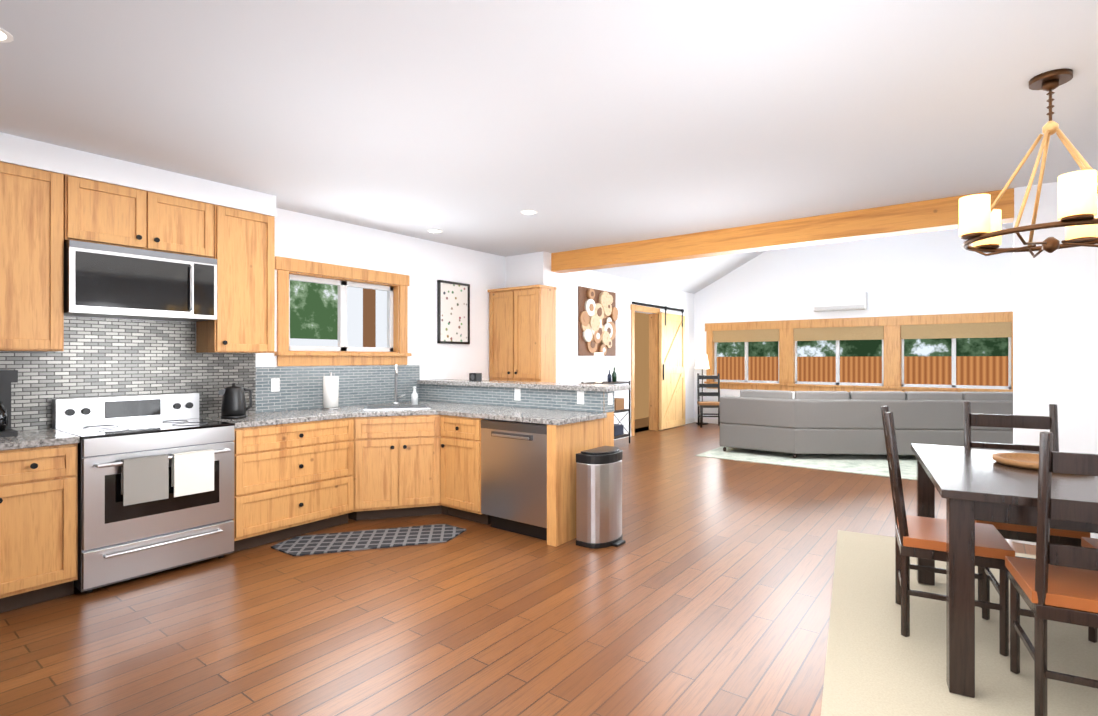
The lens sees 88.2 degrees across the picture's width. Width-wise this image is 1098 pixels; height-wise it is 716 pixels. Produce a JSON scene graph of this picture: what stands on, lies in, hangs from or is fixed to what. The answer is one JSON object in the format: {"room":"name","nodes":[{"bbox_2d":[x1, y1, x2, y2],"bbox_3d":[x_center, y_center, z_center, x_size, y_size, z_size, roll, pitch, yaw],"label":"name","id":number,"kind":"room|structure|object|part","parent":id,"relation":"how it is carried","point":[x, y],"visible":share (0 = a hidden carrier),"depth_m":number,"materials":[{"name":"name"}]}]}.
{"room":"kitchen","nodes":[
{"label":"kitchen","id":0,"kind":"room"},
{"bbox_2d":[0,208,504,428],"bbox_3d":[-2.723,0.050,4.304,0.150,2.620,7.000,0,0,37],"label":"wall","id":1,"kind":"structure","parent":0,"point":[425,265],"depth_m":5.96,"materials":[{"name":"white paint"}]},
{"bbox_2d":[0,162,67,351],"bbox_3d":[-3.256,-0.571,3.180,0.334,1.060,0.765,0,0,37],"label":"upper cabinet","id":2,"kind":"object","parent":1,"relation":"attached to","point":[45,215],"depth_m":3.27,"materials":[{"name":"brown wood"}]},
{"bbox_2d":[68,175,219,261],"bbox_3d":[-2.770,-0.906,3.819,0.334,0.390,0.830,0,0,37],"label":"upper cabinet","id":3,"kind":"object","parent":1,"relation":"attached to","point":[99,212],"depth_m":3.69,"materials":[{"name":"brown wood"}]},
{"bbox_2d":[64,240,216,321],"bbox_3d":[-2.736,-0.486,3.792,0.421,0.430,0.820,0,0,37],"label":"microwave","id":4,"kind":"object","parent":3,"relation":"attached to","point":[105,281],"visible":0.98,"depth_m":3.64,"materials":[{"name":"silver metal"}]},
{"bbox_2d":[0,316,419,430],"bbox_3d":[-2.493,0.089,4.467,0.017,0.712,3.738,0,0,37],"label":"tile backsplash","id":5,"kind":"structure","parent":1,"relation":"attached to","point":[101,357],"depth_m":4.07,"materials":[{"name":"tile"}]},
{"bbox_2d":[196,206,274,352],"bbox_3d":[-2.384,-0.570,4.326,0.334,1.060,0.435,0,0,37],"label":"upper cabinet","id":6,"kind":"object","parent":1,"relation":"attached to","point":[245,322],"depth_m":4.22,"materials":[{"name":"brown wood"}]},
{"bbox_2d":[275,256,411,365],"bbox_3d":[-1.912,-0.390,5.321,0.210,0.920,1.390,0,0,37],"label":"window","id":7,"kind":"structure","parent":1,"relation":"in","point":[395,350],"depth_m":5.31,"materials":[{"name":"brown wood"}]},
{"bbox_2d":[437,280,469,343],"bbox_3d":[-1.062,-0.504,6.339,0.025,0.690,0.470,0,0,37],"label":"picture frame","id":8,"kind":"object","parent":1,"relation":"attached to","point":[453,312],"visible":0.92,"depth_m":6.33,"materials":[{"name":"black plastic"}]},
{"bbox_2d":[0,422,1035,715],"bbox_3d":[1.641,1.420,4.878,7.300,0.120,13.800,0,0,37],"label":"floor","id":9,"kind":"structure","parent":0,"point":[706,588],"depth_m":2.94,"materials":[{"name":"brown wood"}]},
{"bbox_2d":[0,443,77,612],"bbox_3d":[-3.128,0.921,3.081,0.646,0.875,0.765,0,0,37],"label":"base cabinet","id":10,"kind":"object","parent":9,"relation":"on","point":[38,524],"visible":0.98,"depth_m":3.08,"materials":[{"name":"brown wood"}]},
{"bbox_2d":[0,428,79,450],"bbox_3d":[-3.140,0.463,3.093,0.648,0.038,0.768,0,0,37],"label":"countertop","id":11,"kind":"structure","parent":10,"relation":"on","point":[32,438],"depth_m":3.13,"materials":[{"name":"stone"}]},
{"bbox_2d":[0,370,17,436],"bbox_3d":[-3.176,0.256,3.216,0.307,0.374,0.200,0,0,37],"label":"coffee maker","id":12,"kind":"object","parent":11,"relation":"on","point":[8,378],"visible":1,"depth_m":3.22,"materials":[{"name":"black plastic"}]},
{"bbox_2d":[52,393,234,592],"bbox_3d":[-2.610,0.809,3.696,0.725,1.100,0.824,0,0,37],"label":"range","id":13,"kind":"object","parent":9,"relation":"on","point":[155,483],"visible":0.98,"depth_m":3.52,"materials":[{"name":"silver metal"}]},
{"bbox_2d":[233,417,353,551],"bbox_3d":[-2.103,0.922,4.428,0.646,0.875,0.940,0,0,37],"label":"base cabinet","id":14,"kind":"object","parent":9,"relation":"on","point":[293,479],"visible":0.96,"depth_m":4.21,"materials":[{"name":"brown wood"}]},
{"bbox_2d":[271,524,465,555],"bbox_3d":[-1.316,1.354,4.242,1.400,0.010,0.440,0,0,-17],"label":"kitchen mat","id":15,"kind":"object","parent":9,"relation":"on","point":[356,540],"visible":0.9,"depth_m":4.21,"materials":[{"name":"grey fabric"}]},
{"bbox_2d":[348,415,447,520],"bbox_3d":[-1.311,0.923,5.170,1.028,0.875,1.191,0,0,37],"label":"base cabinet","id":16,"kind":"object","parent":9,"relation":"on","point":[396,466],"visible":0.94,"depth_m":4.73,"materials":[{"name":"brown wood"}]},
{"bbox_2d":[199,404,434,428],"bbox_3d":[-1.810,0.464,4.535,1.020,0.038,1.470,0,0,37],"label":"countertop","id":17,"kind":"structure","parent":16,"relation":"on","point":[314,414],"depth_m":4.54,"materials":[{"name":"stone"}]},
{"bbox_2d":[219,383,252,418],"bbox_3d":[-2.325,0.314,4.208,0.170,0.260,0.240,0,0,37],"label":"kettle","id":18,"kind":"object","parent":17,"relation":"on","point":[233,405],"visible":1,"depth_m":4.14,"materials":[{"name":"black metal"}]},
{"bbox_2d":[322,372,339,409],"bbox_3d":[-1.899,0.284,4.933,0.150,0.322,0.150,0,0,37],"label":"paper towel roll","id":19,"kind":"object","parent":17,"relation":"on","point":[330,392],"visible":1,"depth_m":4.88,"materials":[{"name":"white paper"}]},
{"bbox_2d":[379,400,606,424],"bbox_3d":[-0.652,0.464,5.002,2.298,0.038,0.676,0,0,37],"label":"countertop","id":20,"kind":"structure","parent":16,"relation":"on","point":[536,415],"depth_m":4.63,"materials":[{"name":"stone"}]},
{"bbox_2d":[364,405,430,409],"bbox_3d":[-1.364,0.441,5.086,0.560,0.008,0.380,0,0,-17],"label":"sink basin","id":21,"kind":"object","parent":20,"relation":"in","point":[388,407],"visible":1,"depth_m":5.01,"materials":[{"name":"silver metal"}]},
{"bbox_2d":[393,364,404,404],"bbox_3d":[-1.401,0.252,5.275,0.187,0.386,0.193,0,0,37],"label":"faucet","id":22,"kind":"object","parent":20,"relation":"on","point":[396,374],"visible":0.96,"depth_m":5.32,"materials":[{"name":"silver metal"}]},
{"bbox_2d":[411,386,417,404],"bbox_3d":[-1.275,0.358,5.375,0.060,0.175,0.060,0,0,37],"label":"soap bottle","id":23,"kind":"object","parent":20,"relation":"on","point":[414,397],"visible":0.96,"depth_m":5.36,"materials":[{"name":"white plastic"}]},
{"bbox_2d":[440,415,490,524],"bbox_3d":[-0.565,0.923,4.919,0.475,0.875,0.646,0,0,37],"label":"base cabinet","id":24,"kind":"object","parent":9,"relation":"on","point":[460,467],"visible":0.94,"depth_m":4.69,"materials":[{"name":"brown wood"}]},
{"bbox_2d":[481,419,546,540],"bbox_3d":[-0.107,0.925,4.568,0.670,0.870,0.640,0,0,37],"label":"dishwasher","id":25,"kind":"object","parent":9,"relation":"on","point":[514,476],"visible":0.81,"depth_m":4.33,"materials":[{"name":"silver metal"}]},
{"bbox_2d":[487,284,556,382],"bbox_3d":[-0.329,0.272,6.663,0.796,2.180,0.336,0,0,37],"label":"pantry cabinet","id":26,"kind":"object","parent":9,"relation":"on","point":[522,333],"visible":0.58,"depth_m":6.50,"materials":[{"name":"brown wood"}]},
{"bbox_2d":[417,379,629,446],"bbox_3d":[-0.347,0.796,5.385,2.318,1.130,0.400,0,0,37],"label":"wall","id":27,"kind":"structure","parent":9,"relation":"on","point":[584,397],"depth_m":5.05,"materials":[{"name":"grey tile"}]},
{"bbox_2d":[469,373,481,380],"bbox_3d":[-0.739,0.190,5.682,0.100,0.079,0.084,0,0,37],"label":"speaker box","id":28,"kind":"object","parent":27,"relation":"on","point":[475,376],"visible":1,"depth_m":5.65,"materials":[{"name":"black plastic"}]},
{"bbox_2d":[547,418,602,546],"bbox_3d":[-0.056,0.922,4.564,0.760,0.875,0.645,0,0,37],"label":"peninsula end panel","id":29,"kind":"object","parent":9,"relation":"on","point":[566,443],"visible":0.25,"depth_m":4.16,"materials":[{"name":"brown wood"}]},
{"bbox_2d":[576,446,625,548],"bbox_3d":[0.422,1.020,4.197,0.265,0.680,0.410,0,0,37],"label":"trash can","id":30,"kind":"object","parent":9,"relation":"on","point":[598,497],"visible":1,"depth_m":4.08,"materials":[{"name":"silver metal"}]},
{"bbox_2d":[581,353,629,442],"bbox_3d":[0.896,0.640,8.838,0.380,1.446,0.840,0,0,37],"label":"shelf unit","id":31,"kind":"object","parent":9,"relation":"on","point":[618,402],"visible":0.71,"depth_m":8.85,"materials":[{"name":"black metal"}]},
{"bbox_2d":[695,354,709,424],"bbox_3d":[3.172,0.646,11.730,0.300,1.440,0.300,0,0,37],"label":"floor lamp","id":32,"kind":"object","parent":9,"relation":"on","point":[702,362],"visible":0.83,"depth_m":11.64,"materials":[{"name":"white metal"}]},
{"bbox_2d":[697,373,719,427],"bbox_3d":[3.215,0.839,11.312,0.460,1.052,0.485,0,0,7],"label":"chair","id":33,"kind":"object","parent":9,"relation":"on","point":[704,404],"visible":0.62,"depth_m":11.47,"materials":[{"name":"black wood"}]},
{"bbox_2d":[695,447,916,479],"bbox_3d":[4.638,1.357,7.950,4.050,0.009,3.280,0,0,37],"label":"living room rug","id":34,"kind":"object","parent":9,"relation":"on","point":[875,465],"visible":0.33,"depth_m":7.48,"materials":[{"name":"white carpet"}]},
{"bbox_2d":[719,389,1012,457],"bbox_3d":[4.539,0.907,8.011,4.140,0.888,1.367,0,0,11],"label":"sectional sofa","id":35,"kind":"object","parent":34,"relation":"on","point":[825,422],"visible":0.73,"depth_m":7.53,"materials":[{"name":"grey fabric"}]},
{"bbox_2d":[821,530,1097,715],"bbox_3d":[2.511,1.353,2.557,2.220,0.009,3.100,0,0,28],"label":"dining rug","id":36,"kind":"object","parent":9,"relation":"on","point":[877,663],"visible":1,"depth_m":2.57,"materials":[{"name":"beige carpet"}]},
{"bbox_2d":[881,406,1014,655],"bbox_3d":[1.968,0.806,2.849,0.503,1.082,0.460,0,0,28],"label":"chair","id":37,"kind":"object","parent":36,"relation":"on","point":[920,537],"visible":0.92,"depth_m":2.74,"materials":[{"name":"brown wood"}]},
{"bbox_2d":[911,443,1097,697],"bbox_3d":[2.343,0.936,2.647,1.000,0.820,1.400,0,0,28],"label":"dining table","id":38,"kind":"object","parent":36,"relation":"on","point":[971,485],"visible":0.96,"depth_m":2.27,"materials":[{"name":"brown wood"}]},
{"bbox_2d":[992,453,1038,469],"bbox_3d":[2.414,0.510,2.780,0.380,0.030,0.380,0,0,28],"label":"woven tray","id":39,"kind":"object","parent":38,"relation":"on","point":[1026,460],"visible":0.5,"depth_m":2.83,"materials":[{"name":"wicker"}]},
{"bbox_2d":[963,402,1089,607],"bbox_3d":[2.616,0.806,3.155,0.460,1.082,0.503,0,0,28],"label":"chair","id":40,"kind":"object","parent":36,"relation":"on","point":[1029,533],"visible":0.31,"depth_m":3.26,"materials":[{"name":"brown wood"}]},
{"bbox_2d":[1005,431,1097,715],"bbox_3d":[2.070,0.805,2.139,0.460,1.082,0.503,0,0,28],"label":"chair","id":41,"kind":"object","parent":36,"relation":"on","point":[1055,582],"visible":1,"depth_m":2.06,"materials":[{"name":"brown wood"}]},
{"bbox_2d":[1081,537,1097,642],"bbox_3d":[2.678,0.805,2.411,0.503,1.082,0.460,0,0,28],"label":"chair","id":42,"kind":"object","parent":36,"relation":"on","point":[1091,543],"visible":0.33,"depth_m":2.68,"materials":[{"name":"brown wood"}]},
{"bbox_2d":[505,251,560,382],"bbox_3d":[-0.259,0.052,7.047,0.750,2.620,0.350,0,0,37],"label":"wall","id":43,"kind":"structure","parent":0,"point":[528,269],"depth_m":6.88,"materials":[{"name":"white paint"}]},
{"bbox_2d":[0,0,1097,293],"bbox_3d":[1.700,-2.194,4.835,6.850,1.868,13.500,0,0,37],"label":"ceiling","id":44,"kind":"structure","parent":0,"point":[482,124],"depth_m":2.82,"materials":[{"name":"white paint"}]},
{"bbox_2d":[0,28,12,42],"bbox_3d":[-2.168,-1.260,2.186,0.147,0.005,0.148,0,0,25],"label":"recessed light","id":45,"kind":"object","parent":44,"relation":"in","point":[5,36],"depth_m":2.22,"materials":[{"name":"white plastic"}]},
{"bbox_2d":[0,132,275,216],"bbox_3d":[-3.451,-1.181,2.940,0.345,0.160,3.945,0,0,37],"label":"soffit","id":46,"kind":"structure","parent":44,"relation":"attached to","point":[25,152],"depth_m":3.63,"materials":[{"name":"white paint"}]},
{"bbox_2d":[428,229,442,232],"bbox_3d":[-1.128,-1.257,5.617,0.148,0.005,0.148,0,0,4],"label":"recessed light","id":47,"kind":"object","parent":44,"relation":"in","point":[431,230],"depth_m":5.62,"materials":[{"name":"white"}]},
{"bbox_2d":[520,210,537,214],"bbox_3d":[-0.173,-1.258,4.890,0.148,0.005,0.148,0,0,4],"label":"recessed light","id":48,"kind":"object","parent":44,"relation":"in","point":[528,212],"depth_m":4.89,"materials":[{"name":"white"}]},
{"bbox_2d":[551,188,1013,272],"bbox_3d":[1.796,-1.149,5.579,4.300,0.220,0.200,0,0,37],"label":"beam","id":49,"kind":"structure","parent":44,"relation":"attached to","point":[940,214],"depth_m":5.18,"materials":[{"name":"brown wood"}]},
{"bbox_2d":[959,68,1097,257],"bbox_3d":[2.257,-0.867,2.523,0.696,0.790,0.699,0,0,37],"label":"chandelier","id":50,"kind":"object","parent":44,"relation":"hanging from","point":[980,230],"visible":1,"depth_m":2.53,"materials":[{"name":"brown metal"}]},
{"bbox_2d":[561,270,693,431],"bbox_3d":[1.260,-0.001,9.787,0.150,2.730,5.850,0,0,37],"label":"wall","id":51,"kind":"structure","parent":0,"point":[575,368],"depth_m":9.60,"materials":[{"name":"white paint"}]},
{"bbox_2d":[578,286,617,355],"bbox_3d":[0.800,-0.561,8.987,0.080,1.050,1.080,0,0,37],"label":"wall art","id":52,"kind":"object","parent":51,"relation":"attached to","point":[597,313],"visible":1,"depth_m":8.89,"materials":[{"name":"brown"}]},
{"bbox_2d":[630,304,659,435],"bbox_3d":[1.703,0.215,10.348,0.175,2.300,1.100,0,0,37],"label":"door frame","id":53,"kind":"structure","parent":51,"relation":"attached to","point":[653,371],"depth_m":10.66,"materials":[{"name":"brown wood"}]},
{"bbox_2d":[632,302,684,429],"bbox_3d":[2.139,0.182,10.719,0.110,2.335,2.140,0,0,37],"label":"barn door","id":54,"kind":"structure","parent":51,"relation":"in","point":[671,370],"depth_m":11.01,"materials":[{"name":"brown wood"}]},
{"bbox_3d":[2.110,-0.965,10.742,0.037,0.040,2.140,0,0,37],"label":"barn door rail","id":55,"kind":"part","parent":54,"relation":"part of","materials":[{"name":"black metal"}]},
{"bbox_2d":[685,417,694,423],"bbox_3d":[2.582,1.316,11.387,0.014,0.100,1.640,0,0,37],"label":"baseboard","id":56,"kind":"structure","parent":51,"relation":"attached to","point":[690,420],"depth_m":11.86,"materials":[{"name":"white"}]},
{"bbox_2d":[694,226,1012,418],"bbox_3d":[5.743,-0.859,10.146,6.850,4.448,0.150,0,0,37],"label":"wall","id":57,"kind":"structure","parent":0,"point":[936,272],"depth_m":10.13,"materials":[{"name":"white paint"}]},
{"bbox_2d":[695,418,717,423],"bbox_3d":[5.693,1.314,10.079,6.550,0.100,0.014,0,0,37],"label":"baseboard","id":58,"kind":"structure","parent":57,"relation":"attached to","point":[705,420],"depth_m":11.85,"materials":[{"name":"white"}]},
{"bbox_2d":[813,292,866,311],"bbox_3d":[5.273,-1.013,10.272,0.850,0.305,0.211,0,0,37],"label":"mini-split air conditioner","id":59,"kind":"object","parent":57,"relation":"attached to","point":[840,301],"visible":0.98,"depth_m":10.18,"materials":[{"name":"white plastic"}]},
{"bbox_2d":[704,312,1012,391],"bbox_3d":[5.367,-0.045,10.387,5.160,1.360,0.220,0,0,37],"label":"window","id":60,"kind":"structure","parent":57,"relation":"in","point":[892,360],"depth_m":10.18,"materials":[{"name":"brown wood"}]},
{"bbox_2d":[713,329,778,341],"bbox_3d":[3.950,-0.444,11.415,1.320,0.240,0.040,0,0,37],"label":"blind","id":61,"kind":"object","parent":60,"relation":"attached to","point":[763,335],"visible":0.96,"depth_m":11.38,"materials":[{"name":"beige fabric"}]},
{"bbox_2d":[794,326,883,340],"bbox_3d":[5.283,-0.445,10.401,1.490,0.240,0.040,0,0,37],"label":"blind","id":62,"kind":"object","parent":60,"relation":"attached to","point":[844,333],"visible":0.98,"depth_m":10.36,"materials":[{"name":"beige fabric"}]},
{"bbox_2d":[901,322,1011,338],"bbox_3d":[6.672,-0.446,9.344,1.480,0.240,0.040,0,0,37],"label":"blind","id":63,"kind":"object","parent":60,"relation":"attached to","point":[970,330],"visible":0.96,"depth_m":9.30,"materials":[{"name":"beige fabric"}]},
{"bbox_2d":[1013,182,1097,538],"bbox_3d":[4.104,0.049,3.822,1.500,2.620,0.200,0,0,37],"label":"wall","id":64,"kind":"structure","parent":0,"point":[1055,314],"depth_m":4.06,"materials":[{"name":"white paint"}]},
{"bbox_2d":[1012,540,1035,544],"bbox_3d":[4.033,1.309,3.740,1.514,0.100,0.014,0,0,37],"label":"baseboard","id":65,"kind":"structure","parent":64,"relation":"attached to","point":[1018,541],"depth_m":4.15,"materials":[{"name":"white"}]},
{"label":"outside","id":66,"kind":"structure","parent":0,"visible":0},
{"bbox_2d":[290,280,386,346],"bbox_3d":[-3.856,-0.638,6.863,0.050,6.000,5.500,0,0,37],"label":"window","id":67,"kind":"structure","parent":66,"point":[313,314],"depth_m":7.91,"materials":[{"name":"clear glass"}]},
{"bbox_2d":[635,312,648,432],"bbox_3d":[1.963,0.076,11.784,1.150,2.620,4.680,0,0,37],"label":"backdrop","id":68,"kind":"structure","parent":66,"point":[641,370],"depth_m":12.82,"materials":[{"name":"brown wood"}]},
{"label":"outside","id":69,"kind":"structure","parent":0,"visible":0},
{"bbox_2d":[717,337,1007,385],"bbox_3d":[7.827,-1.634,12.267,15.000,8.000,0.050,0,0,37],"label":"window","id":70,"kind":"structure","parent":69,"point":[981,361],"depth_m":12.69,"materials":[{"name":"clear glass"}]}
]}

